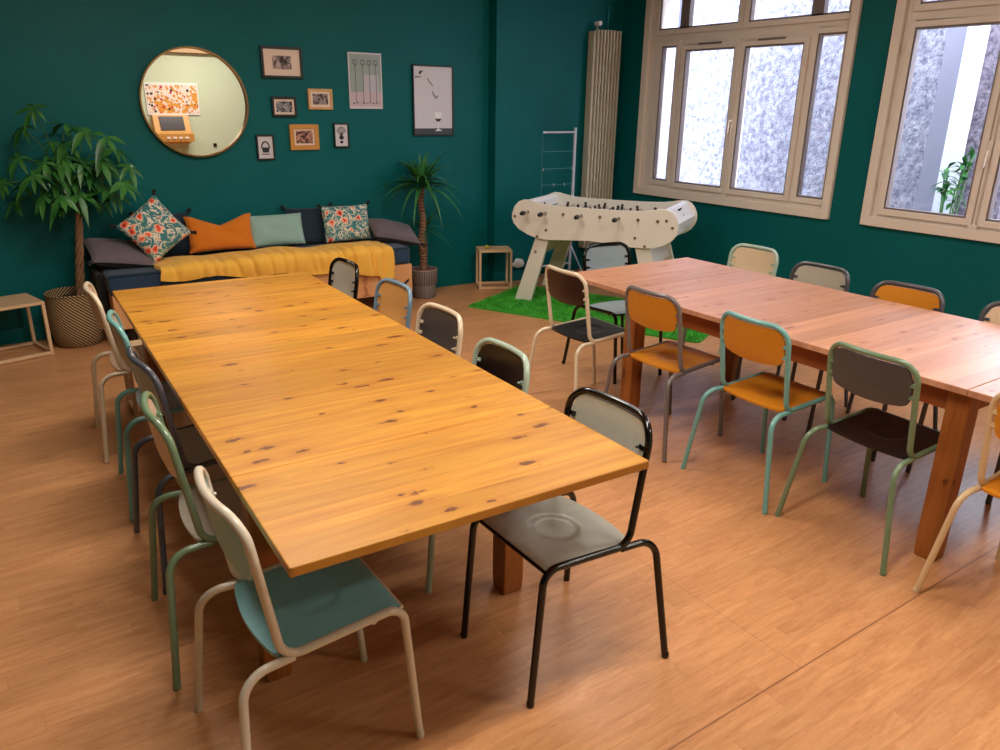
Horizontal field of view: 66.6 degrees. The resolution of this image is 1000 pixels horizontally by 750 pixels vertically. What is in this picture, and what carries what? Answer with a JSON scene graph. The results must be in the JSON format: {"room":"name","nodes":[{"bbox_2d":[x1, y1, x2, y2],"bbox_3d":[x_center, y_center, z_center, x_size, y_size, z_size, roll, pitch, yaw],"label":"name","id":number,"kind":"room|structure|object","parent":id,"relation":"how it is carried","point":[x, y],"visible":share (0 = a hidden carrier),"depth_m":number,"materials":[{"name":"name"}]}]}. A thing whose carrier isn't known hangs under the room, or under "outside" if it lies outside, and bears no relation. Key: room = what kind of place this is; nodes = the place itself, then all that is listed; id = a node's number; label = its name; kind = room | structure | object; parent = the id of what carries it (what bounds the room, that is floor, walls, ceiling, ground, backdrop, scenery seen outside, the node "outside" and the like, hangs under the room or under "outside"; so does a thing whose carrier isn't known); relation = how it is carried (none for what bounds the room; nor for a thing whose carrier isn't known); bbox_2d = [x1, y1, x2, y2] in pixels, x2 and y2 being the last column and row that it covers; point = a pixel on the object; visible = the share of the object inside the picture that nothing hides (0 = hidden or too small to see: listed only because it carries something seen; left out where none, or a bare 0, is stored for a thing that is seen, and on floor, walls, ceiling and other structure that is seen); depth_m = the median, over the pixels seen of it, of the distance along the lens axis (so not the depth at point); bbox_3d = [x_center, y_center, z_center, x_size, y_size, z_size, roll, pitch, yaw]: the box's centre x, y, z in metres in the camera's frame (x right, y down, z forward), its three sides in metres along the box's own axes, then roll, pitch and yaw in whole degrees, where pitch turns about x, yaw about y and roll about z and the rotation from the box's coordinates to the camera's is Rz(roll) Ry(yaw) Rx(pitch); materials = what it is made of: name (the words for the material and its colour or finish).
{"room":"break room","nodes":[
{"label":"break room","id":0,"kind":"room"},
{"bbox_2d":[0,0,624,329],"bbox_3d":[-2.206,-2.002,6.097,8.750,3.050,0.200,-12,23,-32],"label":"wall","id":1,"kind":"structure","parent":0,"point":[86,61],"depth_m":6.19,"materials":[{"name":"teal paint"}]},
{"bbox_2d":[138,46,248,156],"bbox_3d":[-2.329,-2.081,5.821,0.794,0.794,0.045,-12,23,-32],"label":"mirror","id":2,"kind":"object","parent":1,"relation":"attached to","point":[193,101],"visible":1,"depth_m":5.81,"materials":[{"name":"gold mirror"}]},
{"bbox_2d":[0,271,485,344],"bbox_3d":[-2.882,-0.433,6.042,6.619,0.110,0.013,-12,23,-32],"label":"baseboard","id":3,"kind":"structure","parent":1,"relation":"attached to","point":[18,335],"depth_m":5.69,"materials":[{"name":"teal paint"}]},
{"bbox_2d":[255,135,275,159],"bbox_3d":[-1.915,-1.859,6.215,0.145,0.199,0.022,-12,23,-32],"label":"picture frame","id":4,"kind":"object","parent":1,"relation":"attached to","point":[265,147],"visible":1,"depth_m":6.21,"materials":[{"name":"black"}]},
{"bbox_2d":[259,45,303,78],"bbox_3d":[-1.749,-2.504,6.100,0.337,0.239,0.023,-12,23,-32],"label":"picture frame","id":5,"kind":"object","parent":1,"relation":"attached to","point":[282,62],"visible":1,"depth_m":6.09,"materials":[{"name":"black"}]},
{"bbox_2d":[271,96,296,116],"bbox_3d":[-1.760,-2.187,6.207,0.205,0.156,0.022,-12,23,-32],"label":"picture frame","id":6,"kind":"object","parent":1,"relation":"attached to","point":[281,106],"visible":1,"depth_m":6.20,"materials":[{"name":"black wood"}]},
{"bbox_2d":[289,124,319,149],"bbox_3d":[-1.637,-1.990,6.368,0.249,0.203,0.022,-12,23,-32],"label":"picture frame","id":7,"kind":"object","parent":1,"relation":"attached to","point":[302,136],"visible":1,"depth_m":6.36,"materials":[{"name":"brown wood"}]},
{"bbox_2d":[307,89,332,109],"bbox_3d":[-1.501,-2.302,6.353,0.212,0.162,0.023,-12,23,-32],"label":"picture frame","id":8,"kind":"object","parent":1,"relation":"attached to","point":[317,98],"visible":1,"depth_m":6.35,"materials":[{"name":"brown wood"}]},
{"bbox_2d":[333,123,349,147],"bbox_3d":[-1.364,-2.059,6.539,0.136,0.201,0.022,-12,23,-32],"label":"picture frame","id":9,"kind":"object","parent":1,"relation":"attached to","point":[340,130],"visible":1,"depth_m":6.54,"materials":[{"name":"black"}]},
{"bbox_2d":[347,52,382,108],"bbox_3d":[-1.153,-2.520,6.525,0.308,0.448,0.017,-12,23,-32],"label":"art print","id":10,"kind":"object","parent":1,"relation":"attached to","point":[364,69],"visible":1,"depth_m":6.52,"materials":[{"name":"grey paper"}]},
{"bbox_2d":[411,64,453,135],"bbox_3d":[-0.608,-2.495,6.924,0.420,0.603,0.025,-12,23,-32],"label":"poster","id":11,"kind":"object","parent":1,"relation":"attached to","point":[432,85],"visible":1,"depth_m":6.92,"materials":[{"name":"white paper"}]},
{"bbox_2d":[540,259,582,273],"bbox_3d":[0.794,-1.217,8.407,1.070,0.110,0.013,-12,23,-32],"label":"baseboard","id":12,"kind":"structure","parent":1,"relation":"attached to","point":[574,265],"depth_m":8.41,"materials":[{"name":"teal paint"}]},
{"bbox_2d":[578,0,621,247],"bbox_3d":[1.056,-2.747,7.962,0.370,2.798,0.134,-12,23,-32],"label":"radiator","id":13,"kind":"object","parent":1,"relation":"attached to","point":[604,46],"visible":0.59,"depth_m":7.90,"materials":[{"name":"beige metal"}]},
{"bbox_2d":[0,268,999,749],"bbox_3d":[0.255,0.735,3.181,8.750,0.100,9.047,-12,23,-32],"label":"floor","id":14,"kind":"structure","parent":0,"point":[786,631],"depth_m":2.71,"materials":[{"name":"wood"}]},
{"bbox_2d":[0,293,53,364],"bbox_3d":[-3.411,-0.324,5.301,0.360,0.385,0.380,17,25,39],"label":"side table","id":15,"kind":"object","parent":14,"relation":"on","point":[15,301],"visible":1,"depth_m":5.32,"materials":[{"name":"brown wood"}]},
{"bbox_2d":[0,103,143,347],"bbox_3d":[-2.990,-1.026,5.369,0.970,1.674,0.580,-12,23,-32],"label":"tree","id":16,"kind":"object","parent":14,"relation":"on","point":[72,322],"visible":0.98,"depth_m":5.27,"materials":[{"name":"green plant"}]},
{"bbox_2d":[43,286,104,347],"bbox_3d":[-3.108,-0.423,5.581,0.364,0.393,0.364,-12,23,-32],"label":"basket","id":17,"kind":"object","parent":16,"relation":"attached to","point":[72,322],"depth_m":5.45,"materials":[{"name":"beige wicker"}]},
{"bbox_2d":[83,281,144,463],"bbox_3d":[-1.867,-0.072,3.975,0.524,0.839,0.538,-11,23,-29],"label":"chair","id":18,"kind":"object","parent":14,"relation":"on","point":[116,360],"visible":0.43,"depth_m":3.75,"materials":[{"name":"beige metal"}]},
{"bbox_2d":[123,339,141,414],"bbox_3d":[-2.043,-0.002,4.452,0.260,0.380,0.220,-12,23,-32],"label":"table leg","id":19,"kind":"object","parent":14,"relation":"on","point":[128,379],"visible":0.27,"depth_m":4.37,"materials":[{"name":"brown wood"}]},
{"bbox_2d":[106,310,184,521],"bbox_3d":[-1.484,0.116,3.458,0.524,0.839,0.538,-10,22,-28],"label":"chair","id":20,"kind":"object","parent":14,"relation":"on","point":[122,341],"visible":0.31,"depth_m":3.25,"materials":[{"name":"teal"}]},
{"bbox_2d":[126,346,217,594],"bbox_3d":[-1.160,0.288,2.983,0.524,0.839,0.538,-13,23,-33],"label":"chair","id":21,"kind":"object","parent":14,"relation":"on","point":[192,450],"visible":0.47,"depth_m":2.77,"materials":[{"name":"grey metal"}]},
{"bbox_2d":[140,391,242,690],"bbox_3d":[-0.898,0.454,2.526,0.524,0.839,0.538,-10,22,-28],"label":"chair","id":22,"kind":"object","parent":14,"relation":"on","point":[194,515],"visible":0.45,"depth_m":2.32,"materials":[{"name":"green"}]},
{"bbox_2d":[89,238,411,340],"bbox_3d":[-1.932,-0.717,6.231,2.428,0.545,0.592,-12,23,-32],"label":"daybed","id":23,"kind":"object","parent":14,"relation":"on","point":[105,280],"visible":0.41,"depth_m":5.55,"materials":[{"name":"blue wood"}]},
{"bbox_2d":[89,265,108,313],"bbox_3d":[-2.963,-0.597,5.635,0.044,0.380,0.400,-12,23,-32],"label":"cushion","id":24,"kind":"object","parent":23,"relation":"on","point":[97,273],"depth_m":5.49,"materials":[{"name":"black fabric"}]},
{"bbox_2d":[83,238,157,267],"bbox_3d":[-2.796,-0.898,5.617,0.533,0.230,0.450,-14,24,-36],"label":"cushion","id":25,"kind":"object","parent":23,"relation":"on","point":[105,252],"visible":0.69,"depth_m":5.51,"materials":[{"name":"black fabric"}]},
{"bbox_2d":[129,207,196,255],"bbox_3d":[-2.608,-1.086,5.924,0.465,0.396,0.132,-14,24,-36],"label":"cushion","id":26,"kind":"object","parent":23,"relation":"on","point":[182,247],"visible":0.22,"depth_m":5.97,"materials":[{"name":"blue fabric"}]},
{"bbox_2d":[183,213,256,253],"bbox_3d":[-2.221,-1.129,6.055,0.521,0.277,0.146,-11,23,-30],"label":"cushion","id":27,"kind":"object","parent":23,"relation":"on","point":[236,233],"visible":0.98,"depth_m":6.02,"materials":[{"name":"orange fabric"}]},
{"bbox_2d":[152,241,395,285],"bbox_3d":[-1.759,-0.833,6.111,1.883,0.362,0.428,-12,23,-32],"label":"quilt","id":28,"kind":"object","parent":23,"relation":"on","point":[373,258],"visible":0.96,"depth_m":5.95,"materials":[{"name":"yellow fabric"}]},
{"bbox_2d":[110,189,196,262],"bbox_3d":[-2.549,-1.074,5.615,0.179,0.562,0.568,19,26,41],"label":"cushion","id":29,"kind":"object","parent":28,"relation":"on","point":[152,227],"visible":0.97,"depth_m":5.57,"materials":[{"name":"multicoloured fabric"}]},
{"bbox_2d":[250,213,305,247],"bbox_3d":[-1.853,-1.201,6.312,0.461,0.251,0.141,-12,23,-31],"label":"cushion","id":30,"kind":"object","parent":23,"relation":"on","point":[281,229],"visible":0.98,"depth_m":6.27,"materials":[{"name":"green fabric"}]},
{"bbox_2d":[280,202,335,246],"bbox_3d":[-1.638,-1.284,6.550,0.464,0.376,0.128,-12,23,-33],"label":"cushion","id":31,"kind":"object","parent":23,"relation":"on","point":[311,218],"visible":0.69,"depth_m":6.52,"materials":[{"name":"blue fabric"}]},
{"bbox_2d":[317,200,374,244],"bbox_3d":[-1.334,-1.319,6.620,0.495,0.364,0.145,-11,23,-30],"label":"cushion","id":32,"kind":"object","parent":23,"relation":"on","point":[341,223],"visible":0.94,"depth_m":6.57,"materials":[{"name":"multicoloured fabric"}]},
{"bbox_2d":[368,218,424,246],"bbox_3d":[-0.955,-1.278,6.788,0.525,0.259,0.364,-11,22,-29],"label":"cushion","id":33,"kind":"object","parent":23,"relation":"on","point":[386,230],"visible":0.93,"depth_m":6.70,"materials":[{"name":"black fabric"}]},
{"bbox_2d":[193,466,423,749],"bbox_3d":[-0.536,0.628,2.049,0.524,0.839,0.538,-12,23,-32],"label":"chair","id":34,"kind":"object","parent":14,"relation":"on","point":[290,618],"visible":0.91,"depth_m":1.99,"materials":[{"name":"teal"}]},
{"bbox_2d":[328,257,358,299],"bbox_3d":[-1.052,-0.238,4.476,0.524,0.839,0.538,-12,23,-32],"label":"chair","id":35,"kind":"object","parent":14,"relation":"on","point":[344,277],"visible":0.24,"depth_m":4.49,"materials":[{"name":"black"}]},
{"bbox_2d":[112,272,648,682],"bbox_3d":[-0.817,0.254,3.225,1.045,0.750,2.990,-11,23,-30],"label":"dining table","id":36,"kind":"object","parent":14,"relation":"on","point":[341,432],"visible":0.89,"depth_m":2.42,"materials":[{"name":"orange wood"}]},
{"bbox_2d":[373,278,411,328],"bbox_3d":[-0.691,-0.049,3.958,0.524,0.839,0.538,-12,23,-32],"label":"chair","id":37,"kind":"object","parent":14,"relation":"on","point":[393,301],"visible":0.27,"depth_m":3.97,"materials":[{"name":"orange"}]},
{"bbox_2d":[375,151,465,298],"bbox_3d":[-0.669,-1.344,6.864,0.908,1.338,0.679,-12,23,-32],"label":"yucca","id":38,"kind":"object","parent":14,"relation":"on","point":[424,277],"visible":0.98,"depth_m":6.90,"materials":[{"name":"green plant"}]},
{"bbox_2d":[412,266,436,298],"bbox_3d":[-0.714,-0.867,7.120,0.262,0.268,0.262,-12,23,-32],"label":"pot","id":39,"kind":"object","parent":38,"relation":"attached to","point":[424,278],"depth_m":7.03,"materials":[{"name":"brown"}]},
{"bbox_2d":[415,302,462,356],"bbox_3d":[-0.415,0.126,3.474,0.524,0.839,0.538,-12,23,-32],"label":"chair","id":40,"kind":"object","parent":14,"relation":"on","point":[444,329],"visible":0.16,"depth_m":3.48,"materials":[{"name":"beige"}]},
{"bbox_2d":[425,337,529,593],"bbox_3d":[-0.143,0.313,2.955,0.524,0.839,0.538,-11,23,-29],"label":"chair","id":41,"kind":"object","parent":14,"relation":"on","point":[506,362],"visible":0.16,"depth_m":2.92,"materials":[{"name":"grey"}]},
{"bbox_2d":[476,246,512,289],"bbox_3d":[-0.061,-1.061,7.519,0.325,0.385,0.255,-2,20,-9],"label":"side table","id":42,"kind":"object","parent":14,"relation":"on","point":[492,249],"visible":0.94,"depth_m":7.46,"materials":[{"name":"brown wood"}]},
{"bbox_2d":[541,128,581,271],"bbox_3d":[0.582,-1.751,7.823,0.616,1.499,0.310,-12,23,-32],"label":"drying rack","id":43,"kind":"object","parent":14,"relation":"on","point":[575,129],"visible":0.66,"depth_m":7.92,"materials":[{"name":"grey metal"}]},
{"bbox_2d":[460,387,668,708],"bbox_3d":[0.197,0.504,2.429,0.524,0.839,0.538,-12,23,-32],"label":"chair","id":44,"kind":"object","parent":14,"relation":"on","point":[558,533],"visible":0.84,"depth_m":2.38,"materials":[{"name":"black"}]},
{"bbox_2d":[529,265,624,403],"bbox_3d":[0.508,-0.241,4.547,0.524,0.839,0.538,-11,23,-30],"label":"chair","id":45,"kind":"object","parent":14,"relation":"on","point":[567,289],"visible":0.91,"depth_m":4.41,"materials":[{"name":"beige metal"}]},
{"bbox_2d":[468,285,707,342],"bbox_3d":[0.874,-0.585,6.735,2.096,0.036,1.029,11,22,28],"label":"mat","id":46,"kind":"object","parent":14,"relation":"on","point":[505,302],"visible":0.37,"depth_m":6.72,"materials":[{"name":"green carpet"}]},
{"bbox_2d":[512,192,696,300],"bbox_3d":[0.942,-1.134,6.937,1.490,0.912,1.095,10,21,23],"label":"table","id":47,"kind":"object","parent":46,"relation":"on","point":[555,219],"visible":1,"depth_m":6.64,"materials":[{"name":"beige paint"}]},
{"bbox_2d":[562,242,662,383],"bbox_3d":[0.798,-0.439,5.120,0.538,0.839,0.524,-10,22,-28],"label":"chair","id":48,"kind":"object","parent":14,"relation":"on","point":[607,256],"visible":0.62,"depth_m":5.15,"materials":[{"name":"black metal"}]},
{"bbox_2d":[603,285,725,462],"bbox_3d":[0.905,-0.067,4.073,0.524,0.839,0.538,-12,23,-32],"label":"chair","id":49,"kind":"object","parent":14,"relation":"on","point":[653,312],"visible":0.97,"depth_m":3.94,"materials":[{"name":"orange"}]},
{"bbox_2d":[682,243,780,372],"bbox_3d":[1.566,-0.438,5.147,0.524,0.839,0.538,-12,23,-32],"label":"chair","id":50,"kind":"object","parent":14,"relation":"on","point":[750,259],"visible":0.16,"depth_m":5.15,"materials":[{"name":"grey"}]},
{"bbox_2d":[680,311,834,514],"bbox_3d":[1.268,0.109,3.589,0.524,0.839,0.538,-11,23,-29],"label":"chair","id":51,"kind":"object","parent":14,"relation":"on","point":[756,343],"visible":0.97,"depth_m":3.47,"materials":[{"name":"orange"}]},
{"bbox_2d":[566,257,999,560],"bbox_3d":[1.620,0.052,3.893,1.060,0.750,2.850,-12,23,-32],"label":"dining table","id":52,"kind":"object","parent":14,"relation":"on","point":[956,359],"visible":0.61,"depth_m":3.59,"materials":[{"name":"brown wood"}]},
{"bbox_2d":[731,261,849,420],"bbox_3d":[1.763,-0.229,4.564,0.524,0.839,0.538,-12,23,-31],"label":"chair","id":53,"kind":"object","parent":14,"relation":"on","point":[818,276],"visible":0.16,"depth_m":4.56,"materials":[{"name":"grey"}]},
{"bbox_2d":[775,341,939,575],"bbox_3d":[1.582,0.269,3.150,0.524,0.839,0.538,-10,22,-28],"label":"chair","id":54,"kind":"object","parent":14,"relation":"on","point":[867,377],"visible":0.94,"depth_m":3.02,"materials":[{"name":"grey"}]},
{"bbox_2d":[805,280,944,461],"bbox_3d":[2.022,-0.050,4.069,0.524,0.839,0.538,-13,23,-33],"label":"chair","id":55,"kind":"object","parent":14,"relation":"on","point":[918,298],"visible":0.2,"depth_m":4.08,"materials":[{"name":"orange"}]},
{"bbox_2d":[905,301,999,504],"bbox_3d":[2.358,0.102,3.653,0.524,0.839,0.538,-12,23,-32],"label":"chair","id":56,"kind":"object","parent":14,"relation":"on","point":[993,316],"visible":0.13,"depth_m":3.73,"materials":[{"name":"grey"}]},
{"bbox_2d":[912,393,999,593],"bbox_3d":[1.917,0.450,2.652,0.524,0.839,0.538,-12,23,-32],"label":"chair","id":57,"kind":"object","parent":14,"relation":"on","point":[991,485],"visible":1,"depth_m":2.70,"materials":[{"name":"beige metal"}]},
{"bbox_2d":[487,0,546,280],"bbox_3d":[0.156,-2.439,7.428,0.567,3.050,0.130,-12,23,-32],"label":"wall pillar","id":58,"kind":"structure","parent":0,"point":[517,28],"depth_m":7.34,"materials":[{"name":"teal paint"}]},
{"bbox_2d":[493,269,539,280],"bbox_3d":[0.177,-1.033,7.862,0.595,0.110,0.013,-12,23,-32],"label":"baseboard","id":59,"kind":"structure","parent":58,"relation":"attached to","point":[516,274],"depth_m":7.80,"materials":[{"name":"teal paint"}]},
{"bbox_2d":[512,258,523,267],"bbox_3d":[0.180,-1.141,7.773,0.141,0.101,0.054,-12,23,-32],"label":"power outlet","id":60,"kind":"object","parent":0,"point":[517,263],"visible":1,"depth_m":7.76,"materials":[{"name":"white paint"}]},
{"bbox_2d":[610,0,999,321],"bbox_3d":[3.789,-1.499,4.917,0.240,3.050,8.647,-12,23,-32],"label":"wall","id":61,"kind":"structure","parent":0,"point":[966,272],"depth_m":6.19,"materials":[{"name":"teal paint"}]},
{"bbox_2d":[633,0,862,219],"bbox_3d":[2.137,-2.605,6.938,0.191,2.063,2.322,-12,23,-32],"label":"window","id":62,"kind":"structure","parent":61,"relation":"in","point":[809,31],"depth_m":6.90,"materials":[{"name":"beige paint"}]},
{"bbox_2d":[698,36,785,44],"bbox_3d":[2.128,-2.964,6.755,0.009,0.018,0.960,-12,23,-32],"label":"vent grille","id":63,"kind":"object","parent":62,"relation":"attached to","point":[738,40],"depth_m":6.73,"materials":[{"name":"grey"}]},
{"bbox_2d":[869,0,896,144],"bbox_3d":[2.912,-2.551,5.685,0.021,1.598,0.028,-12,23,-32],"label":"duct","id":64,"kind":"object","parent":61,"relation":"attached to","point":[894,3],"visible":1,"depth_m":5.76,"materials":[{"name":"teal paint"}]},
{"bbox_2d":[860,0,999,243],"bbox_3d":[3.428,-1.954,5.149,0.191,2.063,1.697,-12,23,-32],"label":"window","id":65,"kind":"structure","parent":61,"relation":"in","point":[911,17],"depth_m":5.57,"materials":[{"name":"beige paint"}]},
{"label":"outside","id":66,"kind":"structure","parent":0,"visible":0},
{"bbox_3d":[3.780,-1.260,9.338,4.350,0.250,13.000,-12,23,-32],"label":"ground","id":67,"kind":"structure","parent":66,"visible":0},
{"bbox_2d":[680,0,947,209],"bbox_3d":[3.243,-3.646,8.114,0.300,5.050,3.190,-12,23,-32],"label":"wall roughcast","id":68,"kind":"structure","parent":67,"relation":"on","point":[773,78],"depth_m":8.38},
{"bbox_2d":[914,27,967,211],"bbox_3d":[4.200,-3.163,6.787,0.300,5.050,0.218,-12,23,-32],"label":"pillar","id":69,"kind":"object","parent":67,"relation":"on","point":[956,37],"depth_m":7.00,"materials":[{"name":"white paint"}]},
{"bbox_2d":[929,145,975,214],"bbox_3d":[4.007,-1.310,6.891,0.326,1.484,0.400,-12,23,-32],"label":"shrub","id":70,"kind":"object","parent":67,"relation":"on","point":[944,191],"visible":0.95,"depth_m":6.71,"materials":[{"name":"green plant"}]},
{"bbox_2d":[931,25,990,213],"bbox_3d":[4.268,-3.099,6.609,0.400,5.050,0.168,-12,23,-32],"label":"pilaster","id":71,"kind":"object","parent":67,"relation":"on","point":[976,41],"depth_m":6.74,"materials":[{"name":"white paint"}]},
{"bbox_2d":[953,24,999,219],"bbox_3d":[4.442,-3.023,6.402,0.360,5.050,0.388,-12,23,-32],"label":"wall pinkish","id":72,"kind":"structure","parent":67,"relation":"on","point":[993,45],"depth_m":6.66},
{"bbox_3d":[1.232,-4.642,10.852,0.360,5.050,3.870,-12,23,-32],"label":"wall boarded","id":73,"kind":"structure","parent":67,"relation":"on","visible":0},
{"bbox_2d":[657,1,671,177],"bbox_3d":[2.036,-4.122,9.413,0.024,5.050,0.135,-12,23,-32],"label":"board","id":74,"kind":"object","parent":73,"relation":"attached to","point":[671,1],"depth_m":9.57,"materials":[{"name":"white"}]},
{"bbox_2d":[658,0,680,178],"bbox_3d":[2.118,-4.081,9.301,0.024,5.050,0.135,-12,23,-32],"label":"board","id":75,"kind":"object","parent":73,"relation":"attached to","point":[676,4],"depth_m":9.50,"materials":[{"name":"white"}]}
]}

